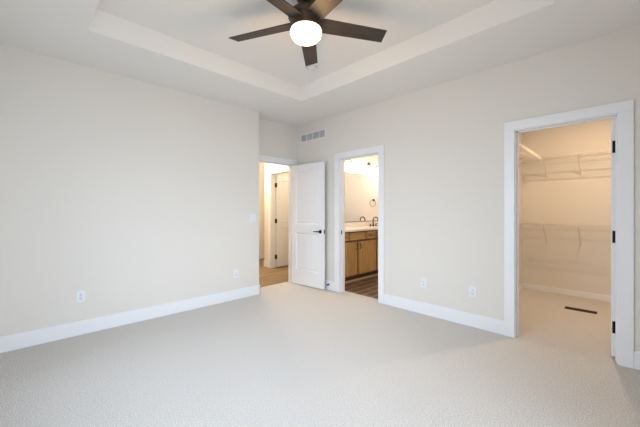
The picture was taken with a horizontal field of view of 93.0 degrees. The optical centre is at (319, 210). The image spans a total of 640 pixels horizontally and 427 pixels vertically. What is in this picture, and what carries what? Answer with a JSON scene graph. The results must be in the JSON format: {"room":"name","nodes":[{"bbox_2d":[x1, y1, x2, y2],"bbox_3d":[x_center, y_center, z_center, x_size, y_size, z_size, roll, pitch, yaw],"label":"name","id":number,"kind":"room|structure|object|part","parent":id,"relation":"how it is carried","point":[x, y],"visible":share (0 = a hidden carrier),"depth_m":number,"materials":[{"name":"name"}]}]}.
{"room":"empty bedroom","nodes":[
{"label":"empty bedroom","id":0,"kind":"room"},
{"bbox_2d":[0,44,377,336],"bbox_3d":[-0.919,-0.107,4.806,6.510,2.740,0.338,0,0,-45],"label":"wall","id":1,"kind":"structure","parent":0,"point":[128,193],"depth_m":3.28,"materials":[{"name":"white paint"}]},
{"bbox_2d":[76,290,84,302],"bbox_3d":[-2.426,0.875,3.080,0.072,0.116,0.009,0,0,-45],"label":"wall outlet","id":2,"kind":"object","parent":1,"relation":"attached to","point":[80,295],"visible":1,"depth_m":3.08,"materials":[{"name":"white plastic"}]},
{"bbox_2d":[0,285,259,352],"bbox_3d":[-2.036,1.192,3.599,2.984,0.142,0.212,0,0,-45],"label":"baseboard","id":3,"kind":"structure","parent":1,"relation":"attached to","point":[49,334],"depth_m":3.27,"materials":[{"name":"white paint"}]},
{"bbox_2d":[234,270,237,277],"bbox_3d":[-1.188,0.900,4.298,0.072,0.116,0.009,0,0,-45],"label":"wall outlet","id":4,"kind":"object","parent":1,"relation":"attached to","point":[235,271],"visible":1,"depth_m":4.29,"materials":[{"name":"white plastic"}]},
{"bbox_2d":[249,214,255,221],"bbox_3d":[-0.998,0.113,4.483,0.116,0.116,0.012,0,0,-45],"label":"light switch","id":5,"kind":"object","parent":1,"relation":"attached to","point":[252,217],"visible":1,"depth_m":4.48,"materials":[{"name":"white plastic"}]},
{"bbox_2d":[345,160,354,169],"bbox_3d":[0.507,-0.912,5.895,0.418,0.244,0.164,0,0,-45],"label":"vanity light","id":6,"kind":"object","parent":1,"relation":"attached to","point":[351,166],"visible":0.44,"depth_m":5.94,"materials":[{"name":"white glass"}]},
{"bbox_3d":[0.623,-0.855,5.984,0.128,0.129,0.128,0,0,-45],"label":"lamp shade","id":7,"kind":"part","parent":6,"relation":"part of","materials":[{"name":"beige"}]},
{"bbox_2d":[345,221,377,226],"bbox_3d":[0.625,0.290,6.111,2.232,0.095,0.020,0,0,-45],"label":"backsplash","id":8,"kind":"structure","parent":1,"relation":"attached to","point":[347,224],"depth_m":6.29,"materials":[{"name":"stone"}]},
{"bbox_2d":[345,172,377,221],"bbox_3d":[0.667,-0.258,6.160,2.010,0.988,0.010,0,0,-45],"label":"mirror","id":9,"kind":"object","parent":1,"relation":"attached to","point":[361,191],"visible":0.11,"depth_m":6.33,"materials":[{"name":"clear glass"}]},
{"bbox_2d":[365,162,377,173],"bbox_3d":[1.109,-0.912,6.488,0.418,0.244,0.164,0,0,-45],"label":"vanity light","id":10,"kind":"object","parent":1,"relation":"attached to","point":[368,169],"visible":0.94,"depth_m":6.50,"materials":[{"name":"white glass"}]},
{"bbox_3d":[1.018,-0.855,6.373,0.128,0.129,0.128,0,0,-45],"label":"lamp shade","id":11,"kind":"part","parent":10,"relation":"part of","materials":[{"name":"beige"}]},
{"bbox_2d":[259,162,263,252],"bbox_3d":[-1.564,-0.107,6.239,4.720,2.740,2.610,0,0,-45],"label":"wall","id":12,"kind":"structure","parent":0,"point":[261,165],"depth_m":7.93,"materials":[{"name":"white paint"}]},
{"bbox_2d":[259,253,267,266],"bbox_3d":[-1.518,1.192,6.200,4.470,0.142,2.490,0,0,-45],"label":"baseboard","id":13,"kind":"structure","parent":12,"relation":"attached to","point":[261,255],"depth_m":7.88,"materials":[{"name":"white paint"}]},
{"bbox_2d":[264,163,287,260],"bbox_3d":[-0.683,-0.107,6.313,0.120,2.740,1.480,0,0,-45],"label":"wall","id":14,"kind":"structure","parent":0,"point":[267,166],"depth_m":6.74,"materials":[{"name":"white paint"}]},
{"bbox_2d":[268,167,287,267],"bbox_3d":[-0.735,0.190,6.367,0.156,2.146,1.002,0,0,-45],"label":"trim","id":15,"kind":"structure","parent":14,"relation":"attached to","point":[272,173],"depth_m":6.64,"materials":[{"name":"white paint"}]},
{"bbox_2d":[275,175,287,266],"bbox_3d":[-0.683,0.240,6.950,0.825,2.020,0.049,0,0,-45],"label":"door","id":16,"kind":"structure","parent":14,"relation":"in","point":[281,184],"depth_m":6.77,"materials":[{"name":"white paint"}]},
{"bbox_3d":[-0.675,-0.210,6.964,0.571,0.885,0.033,0,0,-45],"label":"panel","id":17,"kind":"part","parent":16,"relation":"part of","materials":[{"name":"white paint"}]},
{"bbox_3d":[-0.675,0.693,6.964,0.571,0.630,0.033,0,0,-45],"label":"panel","id":18,"kind":"part","parent":16,"relation":"part of","materials":[{"name":"white paint"}]},
{"bbox_2d":[259,117,296,159],"bbox_3d":[-0.778,-0.107,5.098,0.939,2.740,0.120,0,0,-45],"label":"wall","id":19,"kind":"structure","parent":0,"point":[276,139],"depth_m":5.08,"materials":[{"name":"white paint"}]},
{"bbox_2d":[259,155,297,281],"bbox_3d":[-0.770,0.190,5.093,0.915,2.146,0.138,0,0,-45],"label":"trim","id":20,"kind":"structure","parent":19,"relation":"attached to","point":[262,158],"depth_m":5.34,"materials":[{"name":"white paint"}]},
{"bbox_2d":[291,161,324,289],"bbox_3d":[-0.207,0.240,5.031,0.736,2.020,0.147,0,0,41],"label":"door","id":21,"kind":"structure","parent":19,"relation":"in","point":[307,180],"depth_m":5.02,"materials":[{"name":"white paint"}]},
{"bbox_3d":[-0.207,-0.210,5.031,0.511,0.885,0.033,0,0,41],"label":"panel","id":22,"kind":"part","parent":21,"relation":"part of","materials":[{"name":"white paint"}]},
{"bbox_3d":[-0.207,0.693,5.031,0.511,0.630,0.033,0,0,41],"label":"panel","id":23,"kind":"part","parent":21,"relation":"part of","materials":[{"name":"white paint"}]},
{"bbox_2d":[0,258,639,426],"bbox_3d":[-0.161,1.323,4.035,6.530,0.120,7.740,0,0,-45],"label":"floor","id":24,"kind":"structure","parent":0,"point":[287,354],"depth_m":2.41,"materials":[{"name":"carpet"}]},
{"bbox_2d":[345,230,377,282],"bbox_3d":[0.821,0.820,5.911,2.200,0.891,0.575,0,0,-45],"label":"vanity cabinet","id":25,"kind":"object","parent":24,"relation":"on","point":[361,247],"visible":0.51,"depth_m":5.51,"materials":[{"name":"brown wood"}]},
{"bbox_3d":[0.386,0.462,5.148,0.298,0.130,0.020,0,0,-45],"label":"drawer","id":26,"kind":"part","parent":25,"relation":"part of","materials":[{"name":"brown wood"}]},
{"bbox_3d":[0.468,0.855,5.229,0.531,0.585,0.020,0,0,-45],"label":"cabinet door","id":27,"kind":"part","parent":25,"relation":"part of","materials":[{"name":"brown wood"}]},
{"bbox_3d":[0.673,0.462,5.431,0.445,0.130,0.020,0,0,-45],"label":"false drawer","id":28,"kind":"part","parent":25,"relation":"part of","materials":[{"name":"brown wood"}]},
{"bbox_2d":[345,225,377,231],"bbox_3d":[0.816,0.356,5.916,2.232,0.036,0.561,0,0,-45],"label":"countertop","id":29,"kind":"structure","parent":25,"relation":"on","point":[361,228],"depth_m":5.64,"materials":[{"name":"stone"}]},
{"bbox_3d":[0.956,1.252,5.774,2.200,0.027,0.034,0,0,-45],"label":"toe trim","id":30,"kind":"part","parent":25,"relation":"part of","materials":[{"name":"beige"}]},
{"bbox_3d":[0.876,0.855,5.631,0.530,0.585,0.020,0,0,-45],"label":"cabinet door","id":31,"kind":"part","parent":25,"relation":"part of","materials":[{"name":"brown wood"}]},
{"bbox_3d":[0.959,0.462,5.712,0.298,0.130,0.020,0,0,-45],"label":"drawer","id":32,"kind":"part","parent":25,"relation":"part of","materials":[{"name":"brown wood"}]},
{"bbox_3d":[1.254,0.855,6.002,0.434,0.585,0.020,0,0,-45],"label":"cabinet door","id":33,"kind":"part","parent":25,"relation":"part of","materials":[{"name":"brown wood"}]},
{"bbox_2d":[565,306,596,313],"bbox_3d":[3.288,1.260,3.830,0.110,0.006,0.310,0,0,-45],"label":"floor vent","id":34,"kind":"object","parent":24,"relation":"in","point":[566,307],"visible":1,"depth_m":3.82,"materials":[{"name":"brown metal"}]},
{"bbox_2d":[0,0,639,126],"bbox_3d":[-0.199,-1.633,2.385,4.160,0.310,4.800,0,0,-45],"label":"ceiling","id":35,"kind":"structure","parent":0,"point":[186,46],"depth_m":2.77,"materials":[{"name":"white paint"}]},
{"bbox_2d":[229,0,386,65],"bbox_3d":[-0.106,-1.474,2.297,1.274,0.360,1.286,0,0,-45],"label":"ceiling fan","id":36,"kind":"object","parent":35,"relation":"hanging from","point":[307,24],"visible":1,"depth_m":2.32,"materials":[{"name":"brown wood"}]},
{"bbox_3d":[-0.470,-1.438,2.462,0.562,0.038,0.132,0,0,20],"label":"blade","id":37,"kind":"part","parent":36,"relation":"part of","materials":[{"name":"brown wood"}]},
{"bbox_3d":[-0.345,-1.438,2.026,0.132,0.038,0.562,0,0,38],"label":"blade","id":38,"kind":"part","parent":36,"relation":"part of","materials":[{"name":"brown wood"}]},
{"bbox_3d":[-0.107,-1.339,2.329,0.242,0.088,0.242,0,0,-45],"label":"light globe","id":39,"kind":"part","parent":36,"relation":"part of","materials":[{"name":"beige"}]},
{"bbox_3d":[-0.093,-1.438,2.715,0.132,0.038,0.562,0,0,2],"label":"blade","id":40,"kind":"part","parent":36,"relation":"part of","materials":[{"name":"brown wood"}]},
{"bbox_3d":[0.108,-1.438,2.009,0.132,0.038,0.562,0,0,-34],"label":"blade","id":41,"kind":"part","parent":36,"relation":"part of","materials":[{"name":"brown wood"}]},
{"bbox_3d":[0.264,-1.438,2.435,0.562,0.038,0.132,0,0,-16],"label":"blade","id":42,"kind":"part","parent":36,"relation":"part of","materials":[{"name":"brown wood"}]},
{"bbox_2d":[306,64,317,70],"bbox_3d":[-0.092,-1.639,3.502,0.140,0.030,0.140,0,0,-45],"label":"smoke detector","id":43,"kind":"object","parent":35,"relation":"attached to","point":[313,67],"visible":0.98,"depth_m":3.48,"materials":[{"name":"white plastic"}]},
{"bbox_2d":[297,24,639,351],"bbox_3d":[1.237,-0.107,3.804,0.121,2.740,4.790,0,0,-45],"label":"wall","id":44,"kind":"structure","parent":0,"point":[443,143],"depth_m":3.41,"materials":[{"name":"white paint"}]},
{"bbox_2d":[301,128,325,142],"bbox_3d":[-0.121,-1.246,5.093,0.009,0.152,0.610,0,0,-45],"label":"air vent","id":45,"kind":"object","parent":44,"relation":"in","point":[318,134],"visible":1,"depth_m":5.08,"materials":[{"name":"white plastic"}]},
{"bbox_2d":[334,145,383,303],"bbox_3d":[0.589,0.190,4.450,0.139,2.146,0.902,0,0,-45],"label":"trim","id":46,"kind":"structure","parent":44,"relation":"attached to","point":[339,158],"depth_m":4.66,"materials":[{"name":"white paint"}]},
{"bbox_2d":[421,278,426,287],"bbox_3d":[1.260,0.884,3.688,0.009,0.116,0.072,0,0,-45],"label":"wall outlet","id":47,"kind":"object","parent":44,"relation":"attached to","point":[423,280],"visible":1,"depth_m":3.69,"materials":[{"name":"white plastic"}]},
{"bbox_2d":[469,286,475,297],"bbox_3d":[1.653,0.881,3.289,0.009,0.116,0.072,0,0,-45],"label":"wall outlet","id":48,"kind":"object","parent":44,"relation":"attached to","point":[472,290],"visible":1,"depth_m":3.29,"materials":[{"name":"white plastic"}]},
{"bbox_2d":[325,280,639,369],"bbox_3d":[1.189,1.192,3.757,0.014,0.142,4.550,0,0,-45],"label":"baseboard","id":49,"kind":"structure","parent":44,"relation":"attached to","point":[465,318],"depth_m":3.46,"materials":[{"name":"white paint"}]},
{"bbox_2d":[504,99,633,368],"bbox_3d":[2.232,0.190,2.792,0.157,2.146,0.911,0,0,-45],"label":"trim","id":50,"kind":"structure","parent":44,"relation":"attached to","point":[623,112],"depth_m":2.53,"materials":[{"name":"white paint"}]},
{"bbox_2d":[611,120,614,356],"bbox_3d":[2.765,0.240,2.839,0.724,2.020,0.041,0,0,-45],"label":"door","id":51,"kind":"structure","parent":44,"relation":"in","point":[613,121],"depth_m":2.60,"materials":[{"name":"white paint"}]},
{"bbox_2d":[519,133,522,284],"bbox_3d":[2.510,-0.107,4.243,2.310,2.740,0.120,0,0,-45],"label":"wall","id":52,"kind":"structure","parent":0,"point":[520,134],"depth_m":4.82,"materials":[{"name":"white paint"}]},
{"bbox_2d":[519,143,541,171],"bbox_3d":[2.551,-0.648,3.983,1.764,0.308,0.310,0,0,-45],"label":"wire shelf","id":53,"kind":"object","parent":52,"relation":"attached to","point":[524,152],"visible":0.4,"depth_m":4.15,"materials":[{"name":"white metal"}]},
{"bbox_2d":[523,118,614,295],"bbox_3d":[4.061,-0.107,4.228,0.120,2.740,2.075,0,0,-45],"label":"wall","id":54,"kind":"structure","parent":0,"point":[567,197],"depth_m":4.51,"materials":[{"name":"white paint"}]},
{"bbox_2d":[519,283,610,301],"bbox_3d":[3.195,1.221,3.461,2.190,0.083,1.955,0,0,-45],"label":"baseboard","id":55,"kind":"structure","parent":54,"relation":"attached to","point":[523,285],"depth_m":4.52,"materials":[{"name":"white paint"}]},
{"bbox_2d":[519,149,610,177],"bbox_3d":[3.866,-0.648,4.121,0.310,0.308,1.943,0,0,-45],"label":"wire shelf","id":56,"kind":"object","parent":54,"relation":"attached to","point":[601,152],"visible":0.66,"depth_m":4.37,"materials":[{"name":"white metal"}]},
{"bbox_2d":[521,223,610,245],"bbox_3d":[3.866,0.360,4.121,0.310,0.308,1.943,0,0,-45],"label":"wire shelf","id":57,"kind":"object","parent":54,"relation":"attached to","point":[578,231],"visible":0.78,"depth_m":4.39,"materials":[{"name":"white metal"}]}
]}

